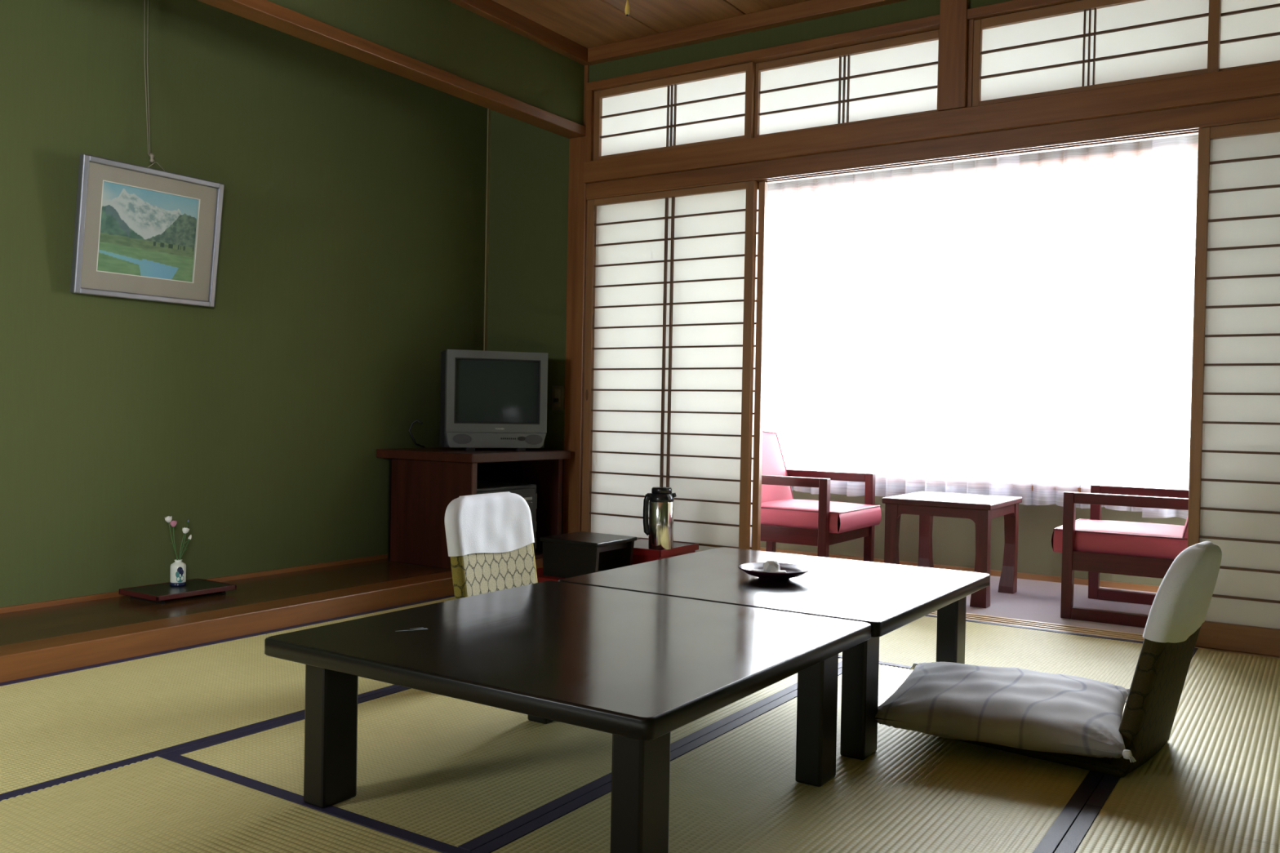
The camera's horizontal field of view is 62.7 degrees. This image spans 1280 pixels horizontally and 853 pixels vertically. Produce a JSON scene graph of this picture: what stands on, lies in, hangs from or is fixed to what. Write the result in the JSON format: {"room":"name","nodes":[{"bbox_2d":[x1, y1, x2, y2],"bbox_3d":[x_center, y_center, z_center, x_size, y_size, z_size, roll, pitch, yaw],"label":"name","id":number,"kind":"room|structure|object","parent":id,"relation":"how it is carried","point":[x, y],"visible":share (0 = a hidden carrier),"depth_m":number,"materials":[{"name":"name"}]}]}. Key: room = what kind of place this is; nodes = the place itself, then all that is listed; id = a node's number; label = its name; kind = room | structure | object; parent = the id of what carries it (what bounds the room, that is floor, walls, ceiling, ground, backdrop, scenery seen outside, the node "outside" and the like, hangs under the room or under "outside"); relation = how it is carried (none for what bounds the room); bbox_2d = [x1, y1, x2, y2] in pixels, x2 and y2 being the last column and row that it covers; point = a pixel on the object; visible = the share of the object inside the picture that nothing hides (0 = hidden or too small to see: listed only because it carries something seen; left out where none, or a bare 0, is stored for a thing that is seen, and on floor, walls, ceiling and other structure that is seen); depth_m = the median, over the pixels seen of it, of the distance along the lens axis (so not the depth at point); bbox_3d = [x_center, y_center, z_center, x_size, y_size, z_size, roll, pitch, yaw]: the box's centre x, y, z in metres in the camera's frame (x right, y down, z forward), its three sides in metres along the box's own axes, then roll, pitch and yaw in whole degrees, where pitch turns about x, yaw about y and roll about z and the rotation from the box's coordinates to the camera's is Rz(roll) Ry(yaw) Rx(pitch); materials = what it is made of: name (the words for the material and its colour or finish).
{"room":"japanese inn room","nodes":[
{"label":"japanese inn room","id":0,"kind":"room"},
{"bbox_2d":[0,0,487,607],"bbox_3d":[-2.362,-0.614,3.219,0.100,2.620,5.769,2,1,33],"label":"wall","id":1,"kind":"structure","parent":0,"point":[353,238],"depth_m":4.20,"materials":[{"name":"green paint"}]},
{"bbox_2d":[143,0,155,162],"bbox_3d":[-1.807,-1.368,3.863,0.061,0.792,0.060,2,1,33],"label":"wire","id":2,"kind":"object","parent":1,"relation":"attached to","point":[151,155],"visible":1,"depth_m":3.87,"materials":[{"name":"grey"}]},
{"bbox_2d":[70,153,224,307],"bbox_3d":[-1.801,-0.718,3.869,0.083,0.506,0.550,2,1,33],"label":"framed picture","id":3,"kind":"object","parent":2,"relation":"hanging from","point":[141,233],"visible":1,"depth_m":3.85,"materials":[{"name":"multicoloured paper"}]},
{"bbox_2d":[97,181,198,281],"bbox_3d":[-1.809,-0.710,3.868,0.001,0.320,0.380,9,5,33],"label":"painting","id":4,"kind":"object","parent":3,"relation":"attached to","point":[146,233],"depth_m":3.86},
{"bbox_2d":[0,554,387,613],"bbox_3d":[-2.375,0.616,3.152,0.012,0.018,5.639,2,1,33],"label":"baseboard","id":5,"kind":"structure","parent":1,"relation":"attached to","point":[113,594],"depth_m":4.21,"materials":[{"name":"brown wood"}]},
{"bbox_2d":[0,558,451,645],"bbox_3d":[-2.168,0.667,3.016,0.509,0.072,5.639,2,1,33],"label":"ledge","id":6,"kind":"object","parent":1,"relation":"attached to","point":[37,624],"depth_m":3.75,"materials":[{"name":"brown wood"}]},
{"bbox_2d":[119,577,236,604],"bbox_3d":[-1.705,0.609,3.879,0.240,0.034,0.320,2,1,33],"label":"board","id":7,"kind":"object","parent":6,"relation":"on","point":[157,593],"visible":1,"depth_m":3.83,"materials":[{"name":"black paint"}]},
{"bbox_2d":[169,559,186,586],"bbox_3d":[-1.724,0.545,3.919,0.056,0.096,0.055,2,1,33],"label":"vase","id":8,"kind":"object","parent":7,"relation":"on","point":[178,568],"visible":1,"depth_m":3.90,"materials":[{"name":"white ceramic"}]},
{"bbox_2d":[164,515,177,559],"bbox_3d":[-1.729,0.432,3.884,0.025,0.203,0.061,2,1,33],"label":"flower","id":9,"kind":"object","parent":8,"relation":"in","point":[168,519],"visible":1,"depth_m":3.88,"materials":[{"name":"white plant"}]},
{"bbox_2d":[169,520,177,559],"bbox_3d":[-1.739,0.442,3.909,0.025,0.182,0.026,1,1,9],"label":"flower","id":10,"kind":"object","parent":8,"relation":"in","point":[173,523],"visible":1,"depth_m":3.91,"materials":[{"name":"pink plant"}]},
{"bbox_2d":[178,527,189,559],"bbox_3d":[-1.704,0.455,3.926,0.025,0.156,0.036,2,1,33],"label":"flower","id":11,"kind":"object","parent":8,"relation":"in","point":[184,530],"visible":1,"depth_m":3.92,"materials":[{"name":"white plant"}]},
{"bbox_2d":[178,520,189,559],"bbox_3d":[-1.710,0.442,3.936,0.012,0.182,0.042,2,1,33],"label":"flower","id":12,"kind":"object","parent":8,"relation":"in","point":[187,522],"visible":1,"depth_m":3.94,"materials":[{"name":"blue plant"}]},
{"bbox_2d":[180,534,191,558],"bbox_3d":[-1.707,0.470,3.939,0.012,0.125,0.050,2,1,33],"label":"flower","id":13,"kind":"object","parent":8,"relation":"in","point":[190,535],"visible":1,"depth_m":3.95,"materials":[{"name":"white plant"}]},
{"bbox_2d":[0,558,542,682],"bbox_3d":[-1.906,0.688,2.831,0.133,0.105,5.618,2,1,33],"label":"trim","id":14,"kind":"structure","parent":6,"relation":"attached to","point":[24,660],"depth_m":3.45,"materials":[{"name":"brown wood"}]},
{"bbox_2d":[376,447,570,568],"bbox_3d":[-0.785,0.368,4.996,0.602,0.516,0.700,2,1,33],"label":"tv cabinet","id":15,"kind":"object","parent":6,"relation":"on","point":[423,482],"visible":0.64,"depth_m":4.79,"materials":[{"name":"brown wood"}]},
{"bbox_2d":[408,419,425,448],"bbox_3d":[-1.053,0.035,5.024,0.056,0.138,0.100,2,1,33],"label":"power cable","id":16,"kind":"object","parent":15,"relation":"on","point":[415,421],"visible":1,"depth_m":5.00,"materials":[{"name":"black plastic"}]},
{"bbox_2d":[440,349,547,450],"bbox_3d":[-0.732,-0.123,5.095,0.476,0.466,0.401,1,1,-20],"label":"television","id":17,"kind":"object","parent":15,"relation":"on","point":[489,399],"visible":1,"depth_m":4.91,"materials":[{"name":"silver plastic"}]},
{"bbox_2d":[453,433,471,444],"bbox_3d":[-0.823,0.058,4.859,0.086,0.048,0.005,1,1,-20],"label":"speaker grille","id":18,"kind":"object","parent":17,"relation":"attached to","point":[458,438],"depth_m":4.86,"materials":[{"name":"grey plastic"}]},
{"bbox_2d":[524,434,542,444],"bbox_3d":[-0.504,0.062,4.972,0.086,0.048,0.005,1,1,-20],"label":"speaker grille","id":19,"kind":"object","parent":17,"relation":"attached to","point":[530,439],"depth_m":4.97,"materials":[{"name":"grey plastic"}]},
{"bbox_2d":[476,480,537,552],"bbox_3d":[-0.787,0.440,4.959,0.443,0.332,0.465,2,1,33],"label":"mini fridge","id":20,"kind":"object","parent":15,"relation":"in","point":[527,491],"visible":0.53,"depth_m":4.96,"materials":[{"name":"grey"}]},
{"bbox_2d":[534,550,542,559],"bbox_3d":[-0.773,0.617,4.990,0.490,0.020,0.590,2,1,33],"label":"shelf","id":21,"kind":"object","parent":15,"relation":"attached to","point":[539,553],"depth_m":5.01,"materials":[{"name":"brown wood"}]},
{"bbox_2d":[483,108,490,351],"bbox_3d":[-0.804,-0.597,5.480,0.008,2.425,0.018,2,1,33],"label":"trim","id":22,"kind":"structure","parent":1,"relation":"attached to","point":[488,146],"depth_m":5.47,"materials":[{"name":"wood"}]},
{"bbox_2d":[267,0,584,124],"bbox_3d":[-1.844,-1.621,2.795,0.065,0.335,5.639,2,1,33],"label":"wall","id":23,"kind":"structure","parent":0,"point":[445,35],"depth_m":4.41,"materials":[{"name":"green paint"}]},
{"bbox_2d":[197,0,586,138],"bbox_3d":[-1.854,-1.430,2.789,0.104,0.047,5.617,2,1,33],"label":"trim","id":24,"kind":"structure","parent":23,"relation":"attached to","point":[265,12],"depth_m":4.08,"materials":[{"name":"brown wood"}]},
{"bbox_2d":[448,0,592,65],"bbox_3d":[-1.773,-1.783,2.796,0.045,0.067,5.719,2,1,33],"label":"trim","id":25,"kind":"structure","parent":23,"relation":"attached to","point":[491,10],"depth_m":4.68,"materials":[{"name":"brown wood"}]},
{"bbox_2d":[0,594,1279,852],"bbox_3d":[-0.343,0.785,1.787,3.625,0.062,5.600,2,1,33],"label":"floor","id":26,"kind":"structure","parent":0,"point":[199,748],"depth_m":2.27,"materials":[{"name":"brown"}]},
{"bbox_2d":[444,491,537,599],"bbox_3d":[-0.262,0.473,3.046,0.538,0.529,0.381,2,1,30],"label":"chair","id":27,"kind":"object","parent":26,"relation":"on","point":[490,536],"visible":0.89,"depth_m":3.12,"materials":[{"name":"white fabric"}]},
{"bbox_2d":[264,580,871,852],"bbox_3d":[-0.116,0.588,2.179,0.903,0.333,0.904,2,1,33],"label":"table","id":28,"kind":"object","parent":26,"relation":"on","point":[637,668],"visible":1,"depth_m":2.02,"materials":[{"name":"black paint"}]},
{"bbox_2d":[536,567,600,582],"bbox_3d":[-0.250,0.669,4.398,0.488,0.098,0.340,2,1,33],"label":"tray","id":29,"kind":"object","parent":26,"relation":"on","point":[540,578],"visible":0.02,"depth_m":4.30,"materials":[{"name":"red paint"}]},
{"bbox_2d":[539,531,636,577],"bbox_3d":[-0.215,0.541,4.393,0.295,0.158,0.290,2,1,33],"label":"box","id":30,"kind":"object","parent":29,"relation":"on","point":[568,555],"visible":0.96,"depth_m":4.32,"materials":[{"name":"black paint"}]},
{"bbox_2d":[632,537,698,564],"bbox_3d":[0.043,0.618,4.630,0.310,0.203,0.320,2,1,33],"label":"tray stand","id":31,"kind":"object","parent":26,"relation":"on","point":[642,553],"visible":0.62,"depth_m":4.50,"materials":[{"name":"red paint"}]},
{"bbox_2d":[643,486,676,550],"bbox_3d":[0.086,0.391,4.499,0.124,0.262,0.107,2,1,33],"label":"flask","id":32,"kind":"object","parent":31,"relation":"on","point":[660,528],"visible":1,"depth_m":4.45,"materials":[{"name":"silver metal"}]},
{"bbox_2d":[558,546,990,759],"bbox_3d":[0.397,0.586,2.935,0.900,0.333,0.908,2,1,33],"label":"table","id":33,"kind":"object","parent":26,"relation":"on","point":[886,597],"visible":0.56,"depth_m":2.75,"materials":[{"name":"black paint"}]},
{"bbox_2d":[737,562,810,581],"bbox_3d":[0.370,0.405,2.899,0.198,0.030,0.198,2,1,33],"label":"dish","id":34,"kind":"object","parent":33,"relation":"on","point":[793,571],"visible":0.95,"depth_m":2.88,"materials":[{"name":"black ceramic"}]},
{"bbox_2d":[751,569,765,572],"bbox_3d":[0.326,0.402,2.900,0.051,0.011,0.027,1,1,16],"label":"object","id":35,"kind":"object","parent":34,"relation":"in","point":[759,571],"visible":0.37,"depth_m":2.89,"materials":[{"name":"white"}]},
{"bbox_2d":[763,560,780,572],"bbox_3d":[0.365,0.390,2.906,0.049,0.037,0.036,1,1,5],"label":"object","id":36,"kind":"object","parent":34,"relation":"in","point":[768,566],"visible":0.71,"depth_m":2.89,"materials":[{"name":"white"}]},
{"bbox_2d":[769,570,786,573],"bbox_3d":[0.379,0.402,2.881,0.044,0.012,0.028,1,1,5],"label":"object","id":37,"kind":"object","parent":34,"relation":"in","point":[771,571],"visible":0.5,"depth_m":2.87,"materials":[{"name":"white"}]},
{"bbox_2d":[955,541,1222,777],"bbox_3d":[1.068,0.512,2.540,0.564,0.515,0.384,2,1,40],"label":"chair","id":38,"kind":"object","parent":26,"relation":"on","point":[1181,602],"visible":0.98,"depth_m":2.31,"materials":[{"name":"white fabric"}]},
{"bbox_2d":[875,662,1136,762],"bbox_3d":[0.901,0.683,2.583,0.581,0.121,0.593,1,1,25],"label":"floor cushion","id":39,"kind":"object","parent":38,"relation":"on","point":[1021,708],"visible":0.97,"depth_m":2.42,"materials":[{"name":"grey fabric"}]},
{"bbox_2d":[492,0,808,48],"bbox_3d":[-0.525,-1.801,1.983,4.269,0.040,5.739,2,1,33],"label":"ceiling","id":40,"kind":"structure","parent":0,"point":[589,24],"depth_m":4.61,"materials":[{"name":"brown wood"}]},
{"bbox_2d":[624,0,629,16],"bbox_3d":[-0.029,-1.461,2.904,0.060,0.649,0.060,2,1,33],"label":"pull cord","id":41,"kind":"object","parent":40,"relation":"hanging from","point":[627,6],"visible":1,"depth_m":2.90,"materials":[{"name":"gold metal"}]},
{"bbox_2d":[487,0,1012,533],"bbox_3d":[1.002,-0.508,4.351,4.269,2.500,0.110,2,1,33],"label":"wall","id":42,"kind":"structure","parent":0,"point":[529,164],"depth_m":5.27,"materials":[{"name":"green paint"}]},
{"bbox_2d":[551,386,564,409],"bbox_3d":[-0.413,-0.142,5.214,0.074,0.120,0.032,2,1,33],"label":"wall socket","id":43,"kind":"object","parent":42,"relation":"attached to","point":[558,392],"visible":1,"depth_m":5.21,"materials":[{"name":"brown plastic"}]},
{"bbox_2d":[562,65,589,533],"bbox_3d":[-0.287,-0.545,5.197,0.106,2.500,0.120,2,1,33],"label":"trim","id":44,"kind":"structure","parent":42,"relation":"attached to","point":[577,202],"depth_m":5.14,"materials":[{"name":"brown wood"}]},
{"bbox_2d":[581,180,757,551],"bbox_3d":[0.114,-0.189,4.893,0.912,1.810,0.032,2,1,33],"label":"door","id":45,"kind":"structure","parent":42,"relation":"in","point":[670,291],"depth_m":4.87,"materials":[{"name":"white paper"}]},
{"bbox_2d":[587,0,906,64],"bbox_3d":[1.286,-1.746,4.121,3.600,0.067,0.135,2,1,33],"label":"trim","id":46,"kind":"structure","parent":42,"relation":"attached to","point":[809,10],"depth_m":4.63,"materials":[{"name":"brown wood"}]},
{"bbox_2d":[750,181,767,551],"bbox_3d":[0.163,-0.188,4.907,0.910,1.810,0.030,2,1,33],"label":"door","id":47,"kind":"structure","parent":42,"relation":"in","point":[762,194],"depth_m":4.65,"materials":[{"name":"brown wood"}]},
{"bbox_2d":[586,0,1079,91],"bbox_3d":[1.277,-1.604,4.135,3.624,0.038,0.102,2,1,33],"label":"trim","id":48,"kind":"structure","parent":42,"relation":"attached to","point":[930,23],"depth_m":4.42,"materials":[{"name":"brown wood"}]},
{"bbox_2d":[928,610,1279,658],"bbox_3d":[1.241,0.764,4.184,3.624,0.030,0.145,2,1,33],"label":"trim","id":49,"kind":"structure","parent":42,"relation":"attached to","point":[1123,635],"depth_m":3.95,"materials":[{"name":"brown wood"}]},
{"bbox_2d":[1186,119,1279,657],"bbox_3d":[2.321,-0.125,3.436,0.915,1.810,0.030,2,1,33],"label":"door","id":50,"kind":"structure","parent":42,"relation":"in","point":[1234,484],"depth_m":3.61,"materials":[{"name":"white paper"}]},
{"bbox_2d":[760,134,1198,586],"bbox_3d":[2.104,-0.484,5.069,4.500,2.530,0.120,2,1,33],"label":"wall","id":51,"kind":"structure","parent":0,"point":[953,539],"depth_m":5.23,"materials":[{"name":"yellow"}]},
{"bbox_2d":[760,546,1159,592],"bbox_3d":[2.045,0.737,5.032,4.500,0.028,0.012,2,1,33],"label":"baseboard","id":52,"kind":"structure","parent":51,"relation":"attached to","point":[993,572],"depth_m":5.13,"materials":[{"name":"brown wood"}]},
{"bbox_2d":[767,142,1198,493],"bbox_3d":[1.370,-0.507,5.518,2.780,1.605,0.120,2,1,33],"label":"window","id":53,"kind":"structure","parent":51,"relation":"in","point":[991,173],"depth_m":5.27,"materials":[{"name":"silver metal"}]},
{"bbox_2d":[965,575,1156,634],"bbox_3d":[1.748,0.767,4.585,4.500,0.030,1.085,2,1,33],"label":"floor","id":54,"kind":"structure","parent":0,"point":[1039,601],"depth_m":4.44,"materials":[{"name":"grey carpet"}]},
{"bbox_2d":[760,431,881,562],"bbox_3d":[0.755,0.376,5.107,0.686,0.700,0.598,2,1,33],"label":"armchair","id":55,"kind":"object","parent":54,"relation":"on","point":[823,522],"visible":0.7,"depth_m":4.89,"materials":[{"name":"fabric"}]},
{"bbox_2d":[760,499,881,533],"bbox_3d":[0.815,0.420,5.068,0.540,0.107,0.532,2,1,33],"label":"seat cushion","id":56,"kind":"object","parent":55,"relation":"on","point":[842,517],"depth_m":4.87,"materials":[{"name":"red fabric"}]},
{"bbox_2d":[882,491,1022,608],"bbox_3d":[1.387,0.529,4.659,0.464,0.430,0.530,2,1,33],"label":"side table","id":57,"kind":"object","parent":54,"relation":"on","point":[980,508],"visible":0.95,"depth_m":4.55,"materials":[{"name":"brown wood"}]},
{"bbox_2d":[1051,484,1188,627],"bbox_3d":[2.077,0.414,4.233,0.686,0.700,0.598,2,1,33],"label":"armchair","id":58,"kind":"object","parent":54,"relation":"on","point":[1095,545],"visible":0.54,"depth_m":4.10,"materials":[{"name":"brown wood"}]},
{"bbox_2d":[1051,520,1187,559],"bbox_3d":[2.016,0.455,4.274,0.540,0.107,0.532,2,1,33],"label":"seat cushion","id":59,"kind":"object","parent":58,"relation":"on","point":[1166,541],"depth_m":4.09,"materials":[{"name":"red fabric"}]},
{"bbox_3d":[1.282,-0.509,0.811,0.100,2.620,5.769,2,1,33],"label":"wall","id":60,"kind":"structure","parent":0,"visible":0},
{"bbox_2d":[585,89,594,161],"bbox_3d":[-0.225,-1.456,5.125,0.032,0.345,0.088,2,1,33],"label":"trim","id":61,"kind":"structure","parent":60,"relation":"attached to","point":[589,94],"depth_m":5.09,"materials":[{"name":"brown wood"}]},
{"bbox_2d":[593,62,755,159],"bbox_3d":[0.141,-1.447,4.867,0.860,0.338,0.026,2,1,33],"label":"window","id":62,"kind":"structure","parent":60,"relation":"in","point":[716,105],"depth_m":4.85,"materials":[{"name":"white paper"}]},
{"bbox_2d":[753,29,939,137],"bbox_3d":[0.862,-1.426,4.423,0.877,0.338,0.026,2,1,33],"label":"window","id":63,"kind":"structure","parent":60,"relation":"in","point":[899,76],"depth_m":4.41,"materials":[{"name":"white paper"}]},
{"bbox_2d":[583,62,1279,183],"bbox_3d":[1.273,-1.189,4.145,3.622,0.102,0.132,2,1,33],"label":"wooden beam","id":64,"kind":"structure","parent":60,"relation":"attached to","point":[1259,81],"depth_m":4.08,"materials":[{"name":"brown wood"}]},
{"bbox_2d":[586,94,1279,199],"bbox_3d":[1.278,-1.099,4.156,3.622,0.076,0.108,2,1,33],"label":"trim","id":65,"kind":"structure","parent":60,"relation":"attached to","point":[1185,120],"depth_m":4.10,"materials":[{"name":"brown wood"}]},
{"bbox_2d":[937,0,968,111],"bbox_3d":[1.254,-1.477,4.154,0.106,0.467,0.118,2,1,33],"label":"trim","id":66,"kind":"structure","parent":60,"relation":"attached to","point":[953,21],"depth_m":4.10,"materials":[{"name":"brown wood"}]},
{"bbox_2d":[966,19,973,106],"bbox_3d":[1.306,-1.412,4.120,0.019,0.345,0.076,2,1,33],"label":"trim","id":67,"kind":"structure","parent":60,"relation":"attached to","point":[971,22],"depth_m":4.09,"materials":[{"name":"brown wood"}]},
{"bbox_2d":[767,133,1198,183],"bbox_3d":[1.318,-1.161,4.214,3.622,0.180,0.028,2,1,33],"label":"trim","id":68,"kind":"structure","parent":60,"relation":"attached to","point":[1193,133],"depth_m":4.16,"materials":[{"name":"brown wood"}]},
{"bbox_2d":[971,0,1220,106],"bbox_3d":[1.653,-1.403,3.868,0.850,0.338,0.026,2,1,33],"label":"window","id":69,"kind":"structure","parent":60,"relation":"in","point":[1082,45],"depth_m":3.86,"materials":[{"name":"white paper"}]},
{"bbox_2d":[1218,0,1279,71],"bbox_3d":[2.358,-1.383,3.434,0.858,0.338,0.026,2,1,33],"label":"window","id":70,"kind":"structure","parent":60,"relation":"in","point":[1250,29],"depth_m":3.61,"materials":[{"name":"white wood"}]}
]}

